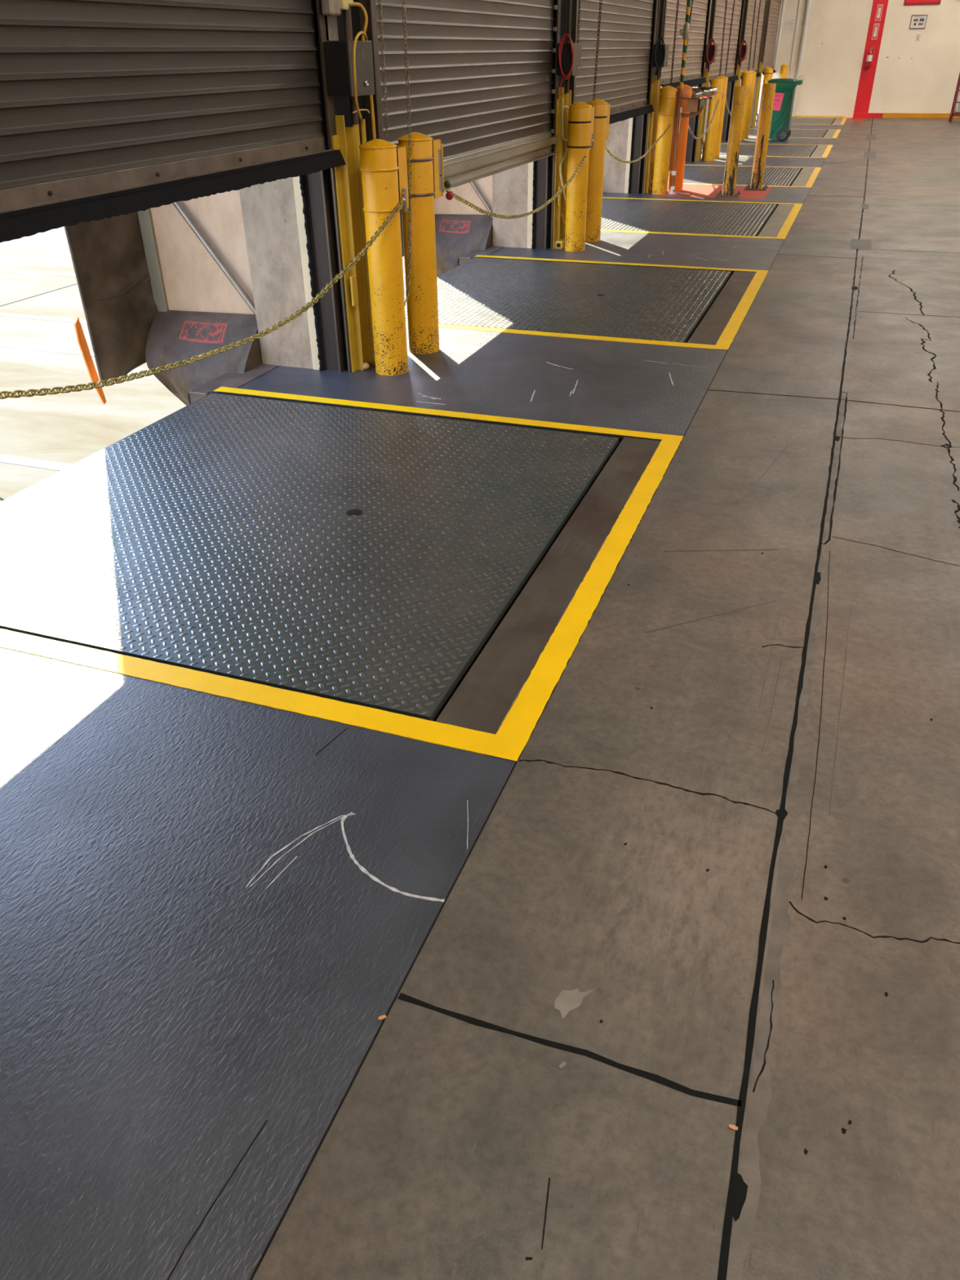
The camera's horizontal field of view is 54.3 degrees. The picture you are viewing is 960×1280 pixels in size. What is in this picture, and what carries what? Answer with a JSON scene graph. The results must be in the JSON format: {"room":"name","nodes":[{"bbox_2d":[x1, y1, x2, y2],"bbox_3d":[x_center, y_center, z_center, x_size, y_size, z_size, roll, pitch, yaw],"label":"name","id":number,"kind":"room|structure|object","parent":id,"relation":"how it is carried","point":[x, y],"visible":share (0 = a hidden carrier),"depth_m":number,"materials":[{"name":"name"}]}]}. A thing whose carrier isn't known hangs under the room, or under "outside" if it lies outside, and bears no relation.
{"room":"distribution center","nodes":[
{"label":"distribution center","id":0,"kind":"room"},
{"bbox_2d":[377,0,389,141],"bbox_3d":[-0.522,-3.459,4.737,0.019,2.028,0.038,10,34,17],"label":"chain","id":1,"kind":"object","parent":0,"point":[379,5],"visible":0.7,"depth_m":4.99,"materials":[{"name":"metal"}]},
{"bbox_2d":[0,116,959,1279],"bbox_3d":[8.315,-3.929,9.297,15.240,0.251,36.400,10,34,17],"label":"floor","id":2,"kind":"structure","parent":0,"point":[714,881],"depth_m":2.11,"materials":[{"name":"concrete"}]},
{"bbox_2d":[0,391,661,734],"bbox_3d":[-0.721,-0.463,3.992,2.560,0.254,2.439,10,34,17],"label":"dock leveler","id":3,"kind":"object","parent":2,"relation":"in","point":[422,566],"visible":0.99,"depth_m":3.59,"materials":[{"name":"metal"}]},
{"bbox_2d":[0,386,683,760],"bbox_3d":[-0.698,-0.563,3.919,2.652,0.003,2.617,10,34,17],"label":"floor marking","id":4,"kind":"object","parent":2,"relation":"on","point":[517,727],"depth_m":2.90,"materials":[{"name":"paint"}]},
{"bbox_2d":[331,115,370,372],"bbox_3d":[-0.718,-2.193,5.265,0.055,1.330,0.168,10,34,17],"label":"guard","id":5,"kind":"object","parent":2,"relation":"on","point":[345,175],"visible":0.98,"depth_m":5.25,"materials":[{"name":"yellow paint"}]},
{"bbox_2d":[360,119,366,144],"bbox_3d":[-0.606,-2.301,5.463,0.042,1.300,0.117,27,41,37],"label":"conduit","id":6,"kind":"object","parent":2,"relation":"on","point":[362,124],"visible":0.06,"depth_m":5.12,"materials":[{"name":"metal"}]},
{"bbox_2d":[366,358,375,364],"bbox_3d":[-0.635,-1.728,5.739,0.070,0.035,0.150,10,34,17],"label":"plate","id":7,"kind":"object","parent":2,"relation":"on","point":[372,360],"visible":0.17,"depth_m":5.68,"materials":[{"name":"yellow paint"}]},
{"bbox_2d":[342,5,374,358],"bbox_3d":[-0.676,-2.958,4.913,0.046,3.000,0.046,10,34,17],"label":"conduit","id":8,"kind":"object","parent":7,"relation":"on","point":[347,22],"visible":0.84,"depth_m":5.19,"materials":[{"name":"metal"}]},
{"bbox_2d":[368,94,376,139],"bbox_3d":[-0.587,-2.344,5.416,0.041,1.421,0.031,10,34,17],"label":"power cable","id":9,"kind":"object","parent":7,"relation":"on","point":[371,97],"visible":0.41,"depth_m":5.09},
{"bbox_2d":[358,138,409,375],"bbox_3d":[-0.519,-2.137,5.272,0.206,1.222,0.276,10,34,17],"label":"bollard","id":10,"kind":"object","parent":2,"relation":"on","point":[384,167],"visible":0.99,"depth_m":5.14,"materials":[{"name":"metal"}]},
{"bbox_2d":[401,187,407,212],"bbox_3d":[-0.416,-2.402,5.111,0.031,0.120,0.066,-2,32,-2],"label":"bracket","id":11,"kind":"object","parent":10,"relation":"attached to","point":[403,189],"visible":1,"depth_m":5.11,"materials":[{"name":"silver metal"}]},
{"bbox_2d":[0,199,404,399],"bbox_3d":[-1.054,-1.340,3.684,0.026,0.440,3.729,10,34,17],"label":"chain","id":12,"kind":"object","parent":11,"relation":"hanging from","point":[228,347],"visible":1,"depth_m":3.67,"materials":[{"name":"gold metal"}]},
{"bbox_2d":[397,132,442,354],"bbox_3d":[-0.350,-2.380,5.656,0.206,1.222,0.276,10,34,17],"label":"bollard","id":13,"kind":"object","parent":2,"relation":"on","point":[422,307],"visible":0.85,"depth_m":5.55,"materials":[{"name":"metal"}]},
{"bbox_2d":[438,143,453,199],"bbox_3d":[-0.238,-2.778,5.556,0.089,0.311,0.154,23,39,32],"label":"housing","id":14,"kind":"object","parent":13,"relation":"attached to","point":[449,196],"visible":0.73,"depth_m":5.54,"materials":[{"name":"yellow paint"}]},
{"bbox_2d":[552,87,567,248],"bbox_3d":[0.737,-4.333,8.636,0.055,1.330,0.168,10,34,17],"label":"guard","id":15,"kind":"object","parent":2,"relation":"on","point":[560,147],"visible":0.88,"depth_m":8.62,"materials":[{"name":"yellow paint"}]},
{"bbox_2d":[559,97,568,202],"bbox_3d":[0.790,-4.416,8.568,0.179,0.958,0.062,-28,41,-36],"label":"hose","id":16,"kind":"object","parent":15,"relation":"hanging from","point":[562,99],"visible":0.79,"depth_m":8.55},
{"bbox_2d":[404,257,755,345],"bbox_3d":[0.734,-2.603,7.363,2.560,0.254,2.439,10,34,17],"label":"dock leveler","id":17,"kind":"object","parent":2,"relation":"in","point":[672,304],"visible":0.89,"depth_m":7.13,"materials":[{"name":"grey metal"}]},
{"bbox_2d":[405,254,768,350],"bbox_3d":[0.757,-2.703,7.290,2.652,0.003,2.617,10,34,17],"label":"floor stripe","id":18,"kind":"structure","parent":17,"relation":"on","point":[730,331],"depth_m":6.43,"materials":[{"name":"paint"}]},
{"bbox_2d":[564,102,595,251],"bbox_3d":[0.904,-4.240,8.586,0.206,1.222,0.276,10,34,17],"label":"bollard","id":19,"kind":"object","parent":2,"relation":"on","point":[581,114],"visible":1,"depth_m":8.47,"materials":[{"name":"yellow metal"}]},
{"bbox_2d":[591,133,594,148],"bbox_3d":[1.014,-4.514,8.467,0.031,0.120,0.066,-2,32,-2],"label":"hook","id":20,"kind":"object","parent":19,"relation":"attached to","point":[592,139],"visible":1,"depth_m":8.46,"materials":[{"name":"silver metal"}]},
{"bbox_2d":[444,142,591,218],"bbox_3d":[0.381,-3.452,7.154,0.091,0.400,3.599,10,34,17],"label":"chain","id":21,"kind":"object","parent":20,"relation":"hanging from","point":[456,197],"visible":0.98,"depth_m":7.05,"materials":[{"name":"gold metal"}]},
{"bbox_2d":[585,98,610,241],"bbox_3d":[1.105,-4.520,9.027,0.206,1.222,0.276,10,34,17],"label":"bollard","id":22,"kind":"object","parent":2,"relation":"on","point":[602,113],"visible":0.84,"depth_m":8.92,"materials":[{"name":"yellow metal"}]},
{"bbox_2d":[643,75,657,193],"bbox_3d":[2.190,-6.473,12.008,0.050,1.330,0.168,10,34,17],"label":"guard","id":23,"kind":"object","parent":2,"relation":"on","point":[655,83],"visible":0.99,"depth_m":11.99,"materials":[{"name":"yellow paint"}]},
{"bbox_2d":[651,77,660,182],"bbox_3d":[2.305,-6.581,12.205,0.042,1.300,0.117,27,41,37],"label":"conduit","id":24,"kind":"object","parent":2,"relation":"on","point":[660,77],"visible":0.37,"depth_m":12.09,"materials":[{"name":"metal"}]},
{"bbox_2d":[600,198,794,236],"bbox_3d":[2.190,-4.742,10.734,2.560,0.254,2.439,10,34,17],"label":"dock leveler","id":25,"kind":"object","parent":2,"relation":"in","point":[758,220],"visible":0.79,"depth_m":10.51,"materials":[{"name":"grey metal"}]},
{"bbox_2d":[600,197,803,239],"bbox_3d":[2.213,-4.843,10.661,2.652,0.003,2.617,10,34,17],"label":"floor stripe","id":26,"kind":"structure","parent":25,"relation":"on","point":[784,231],"depth_m":9.92,"materials":[{"name":"paint"}]},
{"bbox_2d":[695,68,708,161],"bbox_3d":[3.646,-8.613,15.379,0.050,1.330,0.168,10,34,17],"label":"guard","id":27,"kind":"object","parent":2,"relation":"on","point":[702,113],"visible":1,"depth_m":15.45,"materials":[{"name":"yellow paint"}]},
{"bbox_2d":[698,0,716,160],"bbox_3d":[3.691,-9.378,15.026,0.046,3.000,0.046,10,34,17],"label":"conduit","id":28,"kind":"object","parent":2,"relation":"on","point":[715,1],"visible":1,"depth_m":14.87,"materials":[{"name":"metal"}]},
{"bbox_2d":[652,184,772,199],"bbox_3d":[3.092,-5.943,12.391,1.420,0.003,1.240,10,34,17],"label":"floor marking","id":29,"kind":"structure","parent":2,"relation":"on","point":[704,191],"depth_m":12.28,"materials":[{"name":"red paint"}]},
{"bbox_2d":[652,85,677,194],"bbox_3d":[2.358,-6.386,11.966,0.206,1.222,0.276,10,34,17],"label":"bollard","id":30,"kind":"object","parent":29,"relation":"on","point":[667,96],"visible":0.99,"depth_m":11.87,"materials":[{"name":"metal"}]},
{"bbox_2d":[604,116,674,163],"bbox_3d":[1.796,-5.564,10.481,0.072,0.360,3.673,10,34,17],"label":"chain","id":31,"kind":"object","parent":30,"relation":"hanging from","point":[668,126],"visible":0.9,"depth_m":10.53,"materials":[{"name":"gold metal"}]},
{"bbox_2d":[667,84,691,191],"bbox_3d":[2.612,-6.557,12.233,0.203,1.222,0.203,10,34,17],"label":"bollard","id":32,"kind":"object","parent":29,"relation":"on","point":[684,122],"visible":0.7,"depth_m":12.20,"materials":[{"name":"metal"}]},
{"bbox_2d":[667,0,717,194],"bbox_3d":[2.671,-6.920,11.511,0.522,2.598,0.312,10,34,17],"label":"station","id":33,"kind":"object","parent":29,"relation":"on","point":[702,93],"visible":1,"depth_m":11.60,"materials":[{"name":"orange metal"}]},
{"bbox_2d":[691,86,717,98],"bbox_3d":[2.772,-6.763,11.567,0.312,0.125,0.312,10,34,17],"label":"bowl","id":34,"kind":"object","parent":33,"relation":"on","point":[703,92],"depth_m":11.46,"materials":[{"name":"silver metal"}]},
{"bbox_2d":[715,85,747,197],"bbox_3d":[3.171,-6.202,11.663,0.280,1.214,0.280,10,34,17],"label":"bollard","id":35,"kind":"object","parent":29,"relation":"on","point":[740,93],"visible":1,"depth_m":11.61,"materials":[{"name":"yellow metal"}]},
{"bbox_2d":[744,83,776,191],"bbox_3d":[3.690,-6.557,12.210,0.280,1.219,0.280,10,34,17],"label":"bollard","id":36,"kind":"object","parent":29,"relation":"on","point":[768,89],"visible":1,"depth_m":12.16,"materials":[{"name":"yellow metal"}]},
{"bbox_2d":[702,78,724,160],"bbox_3d":[3.881,-8.641,15.551,0.206,1.189,0.276,10,34,17],"label":"bollard","id":37,"kind":"object","parent":2,"relation":"on","point":[711,135],"visible":0.8,"depth_m":15.47,"materials":[{"name":"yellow metal"}]},
{"bbox_2d":[715,75,728,158],"bbox_3d":[4.039,-8.872,15.884,0.203,1.222,0.203,10,34,17],"label":"bollard","id":38,"kind":"object","parent":2,"relation":"on","point":[726,78],"visible":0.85,"depth_m":15.81,"materials":[{"name":"metal"}]},
{"bbox_2d":[667,165,814,186],"bbox_3d":[3.646,-6.882,14.105,2.560,0.254,2.439,10,34,17],"label":"dock leveler","id":39,"kind":"object","parent":2,"relation":"in","point":[778,176],"visible":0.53,"depth_m":13.89,"materials":[{"name":"grey metal"}]},
{"bbox_2d":[667,164,821,187],"bbox_3d":[3.669,-6.982,14.032,2.654,0.003,2.620,10,34,17],"label":"floor stripe","id":40,"kind":"structure","parent":39,"relation":"on","point":[810,183],"depth_m":13.44,"materials":[{"name":"paint"}]},
{"bbox_2d":[741,71,752,140],"bbox_3d":[5.351,-10.832,18.972,0.203,1.222,0.274,10,34,17],"label":"bollard","id":41,"kind":"object","parent":2,"relation":"on","point":[747,76],"visible":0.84,"depth_m":18.76,"materials":[{"name":"metal"}]},
{"bbox_2d":[744,70,756,138],"bbox_3d":[5.536,-11.073,19.350,0.203,1.222,0.203,10,34,17],"label":"bollard","id":42,"kind":"object","parent":2,"relation":"on","point":[751,96],"visible":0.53,"depth_m":19.29,"materials":[{"name":"metal"}]},
{"bbox_2d":[751,62,762,127],"bbox_3d":[6.557,-12.893,22.121,0.050,1.330,0.168,10,34,17],"label":"guard","id":43,"kind":"object","parent":2,"relation":"on","point":[761,63],"visible":1,"depth_m":22.11,"materials":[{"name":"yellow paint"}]},
{"bbox_2d":[754,0,771,126],"bbox_3d":[6.602,-13.658,21.768,0.046,3.000,0.046,10,34,17],"label":"conduit","id":44,"kind":"object","parent":2,"relation":"on","point":[770,0],"visible":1,"depth_m":21.64,"materials":[{"name":"metal"}]},
{"bbox_2d":[701,143,827,156],"bbox_3d":[5.101,-9.022,17.477,2.560,0.254,2.439,10,34,17],"label":"dock leveler","id":45,"kind":"object","parent":2,"relation":"in","point":[781,150],"visible":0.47,"depth_m":17.23,"materials":[{"name":"grey metal"}]},
{"bbox_2d":[701,142,833,157],"bbox_3d":[5.125,-9.122,17.403,2.654,0.003,2.620,10,34,17],"label":"floor stripe","id":46,"kind":"structure","parent":45,"relation":"on","point":[828,148],"depth_m":16.93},
{"bbox_2d":[757,66,773,125],"bbox_3d":[6.791,-12.918,22.257,0.206,1.222,0.276,10,34,17],"label":"bollard","id":47,"kind":"object","parent":2,"relation":"on","point":[768,72],"visible":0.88,"depth_m":21.94,"materials":[{"name":"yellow metal"}]},
{"bbox_2d":[779,63,788,78],"bbox_3d":[7.958,-14.490,24.708,0.203,1.247,0.203,10,34,17],"label":"bollard","id":48,"kind":"object","parent":2,"relation":"on","point":[784,68],"visible":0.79,"depth_m":24.41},
{"bbox_2d":[767,78,803,141],"bbox_3d":[6.075,-10.678,18.838,0.643,1.085,0.630,10,34,17],"label":"bin","id":49,"kind":"object","parent":2,"relation":"on","point":[784,93],"visible":0.9,"depth_m":18.62,"materials":[{"name":"green plastic"}]},
{"bbox_2d":[748,128,836,137],"bbox_3d":[6.556,-11.162,20.848,2.560,0.254,2.439,10,34,17],"label":"dock leveler","id":50,"kind":"object","parent":2,"relation":"in","point":[753,132],"visible":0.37,"depth_m":20.55,"materials":[{"name":"grey metal"}]},
{"bbox_2d":[755,117,843,124],"bbox_3d":[8.012,-13.302,24.219,2.560,0.254,2.439,10,34,17],"label":"dock leveler","id":51,"kind":"object","parent":2,"relation":"in","point":[793,121],"visible":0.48,"depth_m":23.95,"materials":[{"name":"grey metal"}]},
{"bbox_2d":[948,72,959,122],"bbox_3d":[11.942,-13.185,22.656,0.790,1.120,0.540,10,34,17],"label":"rack","id":52,"kind":"object","parent":2,"relation":"on","point":[953,113],"visible":1,"depth_m":22.75,"materials":[{"name":"red metal"}]},
{"bbox_3d":[2.276,-6.007,12.482,0.070,0.035,0.150,10,34,17],"label":"plate","id":53,"kind":"object","parent":2,"relation":"on","visible":0},
{"bbox_2d":[649,0,665,189],"bbox_3d":[2.235,-7.238,11.655,0.046,3.000,0.046,10,34,17],"label":"conduit","id":54,"kind":"object","parent":53,"relation":"on","point":[663,1],"visible":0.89,"depth_m":11.73,"materials":[{"name":"metal"}]},
{"bbox_3d":[0.820,-3.868,9.111,0.070,0.035,0.150,10,34,17],"label":"plate","id":55,"kind":"object","parent":2,"relation":"on","visible":0},
{"bbox_2d":[562,0,572,238],"bbox_3d":[0.780,-5.098,8.284,0.046,3.000,0.046,10,34,17],"label":"post","id":56,"kind":"object","parent":55,"relation":"on","point":[570,2],"visible":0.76,"depth_m":8.40,"materials":[{"name":"metal"}]},
{"bbox_2d":[239,78,741,368],"bbox_3d":[1.353,-8.349,9.496,0.520,7.200,36.400,10,34,17],"label":"wall","id":57,"kind":"structure","parent":0,"point":[268,211],"depth_m":5.50,"materials":[{"name":"concrete"}]},
{"bbox_2d":[63,190,262,405],"bbox_3d":[-1.831,-2.876,4.950,0.888,3.750,0.710,10,34,17],"label":"shelter","id":58,"kind":"object","parent":57,"relation":"attached to","point":[163,285],"visible":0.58,"depth_m":5.65,"materials":[{"name":"fabric"}]},
{"bbox_2d":[0,0,351,373],"bbox_3d":[-1.270,-2.108,3.178,0.435,3.420,3.735,10,34,17],"label":"door","id":59,"kind":"structure","parent":57,"relation":"in","point":[108,108],"depth_m":3.69,"materials":[{"name":"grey metal"}]},
{"bbox_2d":[0,0,324,189],"bbox_3d":[-1.451,-2.511,2.993,0.035,1.834,3.573,10,34,17],"label":"curtain","id":60,"kind":"object","parent":59,"relation":"hanging from","point":[91,90],"depth_m":3.65,"materials":[{"name":"metal"}]},
{"bbox_2d":[323,40,374,96],"bbox_3d":[-0.666,-2.949,4.827,0.152,0.241,0.276,10,34,17],"label":"control box","id":61,"kind":"object","parent":59,"relation":"attached to","point":[338,55],"visible":0.89,"depth_m":4.75,"materials":[{"name":"black metal"}]},
{"bbox_2d":[351,45,366,67],"bbox_3d":[-0.613,-2.973,4.766,0.001,0.096,0.155,10,34,17],"label":"label","id":62,"kind":"object","parent":61,"relation":"attached to","point":[361,51],"depth_m":4.77,"materials":[{"name":"paper"}]},
{"bbox_2d":[352,31,368,119],"bbox_3d":[-0.601,-2.894,4.796,0.040,0.384,0.301,5,33,10],"label":"power cable","id":63,"kind":"object","parent":61,"relation":"attached to","point":[359,33],"visible":1,"depth_m":4.68,"materials":[{"name":"rubber"}]},
{"bbox_2d":[312,0,338,40],"bbox_3d":[-0.786,-3.623,4.413,0.060,1.340,0.130,10,34,17],"label":"plate","id":64,"kind":"object","parent":57,"relation":"attached to","point":[331,20],"visible":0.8,"depth_m":4.73,"materials":[{"name":"metal"}]},
{"bbox_2d":[320,0,354,15],"bbox_3d":[-0.711,-3.353,4.540,0.070,0.535,0.231,10,34,17],"label":"junction box","id":65,"kind":"object","parent":64,"relation":"attached to","point":[329,7],"visible":1,"depth_m":4.61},
{"bbox_2d":[351,2,368,40],"bbox_3d":[-0.621,-3.176,4.805,0.104,0.166,0.029,-28,41,-36],"label":"power cable","id":66,"kind":"object","parent":65,"relation":"attached to","point":[356,4],"visible":0.87,"depth_m":4.81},
{"bbox_2d":[292,0,368,371],"bbox_3d":[-0.789,-3.067,5.070,0.233,3.020,0.776,10,34,17],"label":"trim","id":67,"kind":"structure","parent":57,"relation":"attached to","point":[308,191],"depth_m":5.24,"materials":[{"name":"black metal"}]},
{"bbox_2d":[400,175,493,276],"bbox_3d":[-0.376,-5.016,8.321,0.888,3.750,0.710,10,34,17],"label":"shelter","id":68,"kind":"object","parent":57,"relation":"attached to","point":[460,229],"visible":0.17,"depth_m":9.10,"materials":[{"name":"fabric"}]},
{"bbox_2d":[358,0,560,249],"bbox_3d":[0.186,-4.248,6.549,0.435,3.420,3.735,10,34,17],"label":"door","id":69,"kind":"structure","parent":57,"relation":"in","point":[481,71],"depth_m":6.58,"materials":[{"name":"metal"}]},
{"bbox_2d":[401,0,412,306],"bbox_3d":[-0.422,-3.094,4.754,0.035,2.667,0.223,14,35,22],"label":"chain","id":70,"kind":"object","parent":69,"relation":"hanging from","point":[402,3],"visible":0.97,"depth_m":5.10,"materials":[{"name":"metal"}]},
{"bbox_2d":[375,0,554,159],"bbox_3d":[0.004,-4.537,6.437,0.031,2.064,3.573,10,34,17],"label":"curtain","id":71,"kind":"object","parent":69,"relation":"hanging from","point":[481,71],"depth_m":6.53,"materials":[{"name":"metal"}]},
{"bbox_2d":[556,43,582,75],"bbox_3d":[0.789,-5.089,8.198,0.152,0.241,0.276,10,34,17],"label":"control box","id":72,"kind":"object","parent":69,"relation":"attached to","point":[566,60],"visible":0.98,"depth_m":8.12,"materials":[{"name":"black metal"}]},
{"bbox_2d":[558,33,574,95],"bbox_3d":[0.747,-4.969,8.080,0.139,0.462,0.052,13,35,21],"label":"coiled cable","id":73,"kind":"object","parent":72,"relation":"attached to","point":[565,36],"visible":1,"depth_m":8.04,"materials":[{"name":"rubber"}]},
{"bbox_2d":[527,0,568,248],"bbox_3d":[0.667,-5.207,8.441,0.233,3.020,0.776,10,34,17],"label":"trim","id":74,"kind":"structure","parent":57,"relation":"attached to","point":[536,195],"depth_m":8.69,"materials":[{"name":"black metal"}]},
{"bbox_2d":[564,0,657,238],"bbox_3d":[1.641,-6.388,9.921,0.435,3.420,3.735,10,34,17],"label":"door","id":75,"kind":"structure","parent":57,"relation":"in","point":[623,59],"depth_m":10.08,"materials":[{"name":"metal"}]},
{"bbox_2d":[592,0,602,100],"bbox_3d":[1.092,-5.875,8.363,0.031,1.801,0.594,6,33,11],"label":"chain","id":76,"kind":"object","parent":75,"relation":"hanging from","point":[599,17],"visible":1,"depth_m":8.52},
{"bbox_2d":[575,0,653,107],"bbox_3d":[1.459,-6.720,9.780,0.031,1.987,3.573,10,34,17],"label":"curtain","id":77,"kind":"object","parent":75,"relation":"hanging from","point":[623,59],"depth_m":10.01,"materials":[{"name":"metal"}]},
{"bbox_2d":[652,44,669,66],"bbox_3d":[2.245,-7.229,11.569,0.152,0.241,0.276,10,34,17],"label":"control box","id":78,"kind":"object","parent":75,"relation":"attached to","point":[660,52],"visible":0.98,"depth_m":11.48,"materials":[{"name":"black metal"}]},
{"bbox_2d":[653,36,666,80],"bbox_3d":[2.202,-7.109,11.451,0.139,0.462,0.052,13,35,21],"label":"coiled cable","id":79,"kind":"object","parent":78,"relation":"attached to","point":[660,37],"visible":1,"depth_m":11.41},
{"bbox_2d":[624,0,660,193],"bbox_3d":[2.122,-7.347,11.812,0.233,3.020,0.776,10,34,17],"label":"trim","id":80,"kind":"structure","parent":57,"relation":"attached to","point":[635,124],"depth_m":12.03,"materials":[{"name":"black metal"}]},
{"bbox_2d":[650,0,711,187],"bbox_3d":[3.097,-8.528,13.292,0.435,3.420,3.735,10,34,17],"label":"door","id":81,"kind":"structure","parent":57,"relation":"in","point":[693,65],"depth_m":13.47,"materials":[{"name":"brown metal"}]},
{"bbox_2d":[670,0,679,84],"bbox_3d":[2.509,-8.071,11.822,0.036,1.804,0.528,6,33,12],"label":"chain","id":82,"kind":"object","parent":81,"relation":"hanging from","point":[678,0],"visible":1,"depth_m":11.94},
{"bbox_2d":[661,0,707,79],"bbox_3d":[2.913,-8.932,13.106,0.031,1.758,3.573,10,34,17],"label":"curtain","id":83,"kind":"object","parent":81,"relation":"hanging from","point":[693,65],"depth_m":13.47,"materials":[{"name":"metal"}]},
{"bbox_2d":[704,44,717,62],"bbox_3d":[3.700,-9.368,14.940,0.152,0.241,0.276,10,34,17],"label":"control box","id":84,"kind":"object","parent":81,"relation":"attached to","point":[711,49],"visible":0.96,"depth_m":14.85,"materials":[{"name":"black metal"}]},
{"bbox_2d":[684,0,710,161],"bbox_3d":[3.578,-9.487,15.184,0.233,3.020,0.776,10,34,17],"label":"trim","id":85,"kind":"structure","parent":57,"relation":"attached to","point":[691,119],"depth_m":15.42,"materials":[{"name":"metal"}]},
{"bbox_2d":[700,0,744,158],"bbox_3d":[4.552,-10.668,16.663,0.435,3.420,3.735,10,34,17],"label":"door","id":86,"kind":"structure","parent":57,"relation":"in","point":[714,68],"depth_m":16.78,"materials":[{"name":"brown metal"}]},
{"bbox_2d":[709,0,742,75],"bbox_3d":[4.369,-11.054,16.489,0.031,1.834,3.573,10,34,17],"label":"curtain","id":87,"kind":"object","parent":86,"relation":"hanging from","point":[714,68],"depth_m":16.77,"materials":[{"name":"metal"}]},
{"bbox_2d":[720,0,743,141],"bbox_3d":[5.033,-11.627,18.555,0.233,3.020,0.776,10,34,17],"label":"trim","id":88,"kind":"structure","parent":57,"relation":"attached to","point":[728,89],"depth_m":18.70,"materials":[{"name":"metal"}]},
{"bbox_2d":[737,0,768,127],"bbox_3d":[6.008,-12.807,20.034,0.435,3.420,3.735,10,34,17],"label":"door","id":89,"kind":"structure","parent":57,"relation":"in","point":[744,64],"depth_m":20.15,"materials":[{"name":"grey metal"}]},
{"bbox_2d":[741,0,765,71],"bbox_3d":[5.825,-13.168,19.876,0.031,1.834,3.573,10,34,17],"label":"curtain","id":90,"kind":"object","parent":89,"relation":"hanging from","point":[744,64],"depth_m":20.18,"materials":[{"name":"metal"}]},
{"bbox_2d":[749,0,766,127],"bbox_3d":[6.489,-13.767,21.926,0.233,3.020,0.776,10,34,17],"label":"trim","id":91,"kind":"structure","parent":57,"relation":"attached to","point":[766,0],"depth_m":21.81,"materials":[{"name":"metal"}]},
{"bbox_2d":[760,0,781,75],"bbox_3d":[7.397,-14.850,23.253,0.435,3.420,3.350,10,34,17],"label":"door","id":92,"kind":"structure","parent":57,"relation":"in","point":[775,9],"depth_m":23.24,"materials":[{"name":"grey metal"}]},
{"bbox_2d":[773,0,786,70],"bbox_3d":[7.767,-15.831,24.166,0.110,1.901,0.090,10,34,17],"label":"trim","id":93,"kind":"structure","parent":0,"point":[784,2],"depth_m":24.22,"materials":[{"name":"metal"}]},
{"bbox_2d":[772,0,959,117],"bbox_3d":[14.750,-16.115,21.538,15.000,7.200,0.302,10,34,17],"label":"wall","id":94,"kind":"structure","parent":0,"point":[912,76],"depth_m":24.06,"materials":[{"name":"beige paint"}]},
{"bbox_2d":[783,18,795,32],"bbox_3d":[8.051,-15.975,24.326,0.250,0.305,0.004,10,34,17],"label":"paper notice","id":95,"kind":"object","parent":94,"relation":"attached to","point":[789,24],"visible":1,"depth_m":24.33,"materials":[{"name":"white paper"}]},
{"bbox_2d":[791,0,811,116],"bbox_3d":[8.412,-16.070,24.032,0.230,4.570,0.128,10,34,17],"label":"downpipe","id":96,"kind":"object","parent":94,"relation":"attached to","point":[806,24],"visible":0.94,"depth_m":24.40,"materials":[{"name":"metal"}]},
{"bbox_2d":[853,0,888,118],"bbox_3d":[10.218,-16.013,23.363,0.735,5.200,0.012,10,34,17],"label":"painted stripe","id":97,"kind":"object","parent":94,"relation":"attached to","point":[867,76],"visible":1,"depth_m":24.22,"materials":[{"name":"red paint"}]},
{"bbox_2d":[865,46,875,67],"bbox_3d":[10.019,-14.967,24.017,0.164,0.457,0.156,10,34,17],"label":"fire extinguisher","id":98,"kind":"object","parent":97,"relation":"attached to","point":[869,55],"visible":1,"depth_m":23.98,"materials":[{"name":"red metal"}]},
{"bbox_2d":[909,14,927,28],"bbox_3d":[10.962,-15.459,23.388,0.362,0.288,0.019,10,34,17],"label":"framed notice","id":99,"kind":"object","parent":94,"relation":"attached to","point":[917,21],"visible":1,"depth_m":23.38,"materials":[{"name":"white paper"}]},
{"bbox_2d":[882,112,959,118],"bbox_3d":[13.273,-13.298,23.744,5.713,0.120,0.050,10,34,17],"label":"baseboard","id":100,"kind":"structure","parent":94,"relation":"attached to","point":[886,115],"depth_m":24.33,"materials":[{"name":"paint"}]},
{"bbox_2d":[903,0,941,4],"bbox_3d":[10.950,-16.238,22.895,0.843,1.139,0.025,10,34,17],"label":"wall sign","id":101,"kind":"object","parent":94,"relation":"attached to","point":[906,2],"visible":1,"depth_m":23.17,"materials":[{"name":"red paint"}]},
{"label":"outside","id":102,"kind":"structure","parent":0,"visible":0},
{"bbox_2d":[0,84,762,502],"bbox_3d":[-36.911,-15.685,31.194,86.760,0.104,160.000,10,34,17],"label":"pavement","id":103,"kind":"structure","parent":102,"point":[41,437],"depth_m":9.55,"materials":[{"name":"concrete"}]},
{"bbox_3d":[1.322,-4.804,11.760,0.340,1.190,36.400,10,34,17],"label":"wall","id":104,"kind":"structure","parent":0,"visible":0},
{"bbox_2d":[187,364,279,404],"bbox_3d":[-1.441,-1.362,5.601,0.255,0.424,0.590,10,34,17],"label":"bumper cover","id":105,"kind":"object","parent":104,"relation":"attached to","point":[230,380],"visible":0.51,"depth_m":5.44,"materials":[{"name":"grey metal"}]},
{"bbox_2d":[457,246,503,266],"bbox_3d":[0.015,-3.502,8.972,0.255,0.424,0.590,10,34,17],"label":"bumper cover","id":106,"kind":"object","parent":104,"relation":"attached to","point":[468,256],"visible":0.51,"depth_m":8.78,"materials":[{"name":"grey metal"}]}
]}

